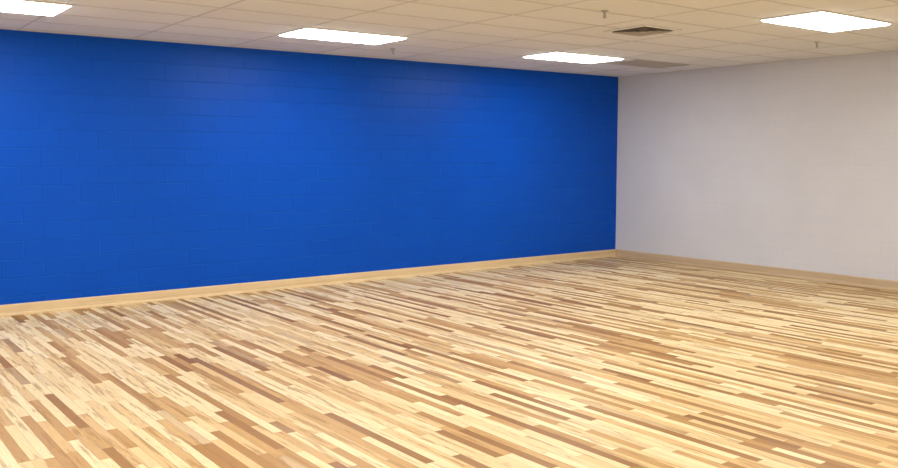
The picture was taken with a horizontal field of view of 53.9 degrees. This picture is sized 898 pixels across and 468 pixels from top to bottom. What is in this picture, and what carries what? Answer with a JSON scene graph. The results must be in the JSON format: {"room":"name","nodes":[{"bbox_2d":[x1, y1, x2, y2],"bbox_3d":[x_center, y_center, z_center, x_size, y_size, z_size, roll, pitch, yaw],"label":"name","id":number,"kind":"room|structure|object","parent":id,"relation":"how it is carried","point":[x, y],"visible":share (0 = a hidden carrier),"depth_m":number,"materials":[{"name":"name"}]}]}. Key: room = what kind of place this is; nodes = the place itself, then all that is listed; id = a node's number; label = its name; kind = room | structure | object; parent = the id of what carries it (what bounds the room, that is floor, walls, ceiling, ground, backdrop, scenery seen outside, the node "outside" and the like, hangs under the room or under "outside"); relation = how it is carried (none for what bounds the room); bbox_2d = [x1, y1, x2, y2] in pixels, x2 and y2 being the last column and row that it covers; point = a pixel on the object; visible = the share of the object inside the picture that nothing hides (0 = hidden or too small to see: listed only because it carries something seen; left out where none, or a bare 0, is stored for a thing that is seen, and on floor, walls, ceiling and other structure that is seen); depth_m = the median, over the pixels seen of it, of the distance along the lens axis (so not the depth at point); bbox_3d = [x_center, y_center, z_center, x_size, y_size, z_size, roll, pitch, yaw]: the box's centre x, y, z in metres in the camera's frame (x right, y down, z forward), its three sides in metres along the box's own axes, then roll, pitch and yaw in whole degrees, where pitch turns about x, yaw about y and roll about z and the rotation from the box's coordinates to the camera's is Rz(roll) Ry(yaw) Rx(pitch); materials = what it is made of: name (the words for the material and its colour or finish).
{"room":"empty exercise studio","nodes":[
{"label":"empty exercise studio","id":0,"kind":"room"},
{"bbox_2d":[0,29,617,304],"bbox_3d":[-3.365,-0.755,10.765,15.900,3.098,0.200,-4,6,-37],"label":"wall","id":1,"kind":"structure","parent":0,"point":[127,165],"depth_m":11.43,"materials":[{"name":"blue paint"}]},
{"bbox_2d":[0,249,615,316],"bbox_3d":[-3.296,0.734,10.802,15.500,0.124,0.034,-4,6,-37],"label":"baseboard","id":2,"kind":"structure","parent":1,"relation":"attached to","point":[184,293],"depth_m":11.52,"materials":[{"name":"brown wood"}]},
{"bbox_2d":[0,256,897,467],"bbox_3d":[1.494,1.461,4.416,15.900,0.200,16.462,-4,6,-37],"label":"floor","id":3,"kind":"structure","parent":0,"point":[607,362],"depth_m":7.04,"materials":[{"name":"brown wood"}]},
{"bbox_2d":[0,0,897,76],"bbox_3d":[1.494,-1.823,4.126,15.900,0.203,16.462,-4,6,-37],"label":"ceiling","id":4,"kind":"structure","parent":0,"point":[485,33],"depth_m":9.41,"materials":[{"name":"tile"}]},
{"bbox_2d":[0,0,72,15],"bbox_3d":[-4.087,-2.033,7.793,1.290,0.024,0.670,-4,6,-37],"label":"recessed light","id":5,"kind":"object","parent":4,"relation":"in","point":[13,6],"visible":1,"depth_m":7.92,"materials":[{"name":"white plastic"}]},
{"bbox_2d":[278,27,407,44],"bbox_3d":[-1.188,-2.223,9.945,1.290,0.024,0.670,-4,6,-37],"label":"recessed light","id":6,"kind":"object","parent":4,"relation":"in","point":[306,32],"visible":1,"depth_m":9.84,"materials":[{"name":"white plastic"}]},
{"bbox_2d":[522,51,624,62],"bbox_3d":[1.710,-2.413,12.098,1.290,0.024,0.670,-4,6,-37],"label":"recessed light","id":7,"kind":"object","parent":4,"relation":"in","point":[558,56],"visible":1,"depth_m":11.94,"materials":[{"name":"white plastic"}]},
{"bbox_2d":[601,10,608,17],"bbox_3d":[1.453,-2.050,8.243,0.072,0.067,0.072,-4,6,-37],"label":"sprinkler","id":8,"kind":"object","parent":4,"relation":"hanging from","point":[604,11],"depth_m":8.23,"materials":[{"name":"metal"}]},
{"bbox_2d":[603,25,681,35],"bbox_3d":[2.085,-2.186,9.530,0.590,0.024,0.590,-4,6,-37],"label":"air diffuser","id":9,"kind":"object","parent":4,"relation":"in","point":[642,30],"depth_m":9.47,"materials":[{"name":"white metal"}]},
{"bbox_2d":[603,59,688,67],"bbox_3d":[2.903,-2.496,12.970,1.200,0.012,0.590,-4,6,-37],"label":"return air grille","id":10,"kind":"object","parent":4,"relation":"in","point":[634,62],"depth_m":12.88,"materials":[{"name":"white metal"}]},
{"bbox_2d":[759,10,891,31],"bbox_3d":[3.797,-2.128,8.876,1.290,0.024,0.670,-4,6,-37],"label":"recessed light","id":11,"kind":"object","parent":4,"relation":"in","point":[822,20],"visible":1,"depth_m":8.75,"materials":[{"name":"white plastic"}]},
{"bbox_2d":[615,50,897,280],"bbox_3d":[7.847,-0.587,8.864,0.200,3.098,16.262,-4,6,-37],"label":"wall","id":12,"kind":"structure","parent":0,"point":[793,164],"depth_m":12.94,"materials":[{"name":"white paint"}]},
{"bbox_2d":[616,249,897,290],"bbox_3d":[7.704,0.894,8.992,0.034,0.124,16.028,-4,6,-37],"label":"baseboard","id":13,"kind":"structure","parent":12,"relation":"attached to","point":[741,267],"depth_m":13.01,"materials":[{"name":"brown wood"}]}
]}

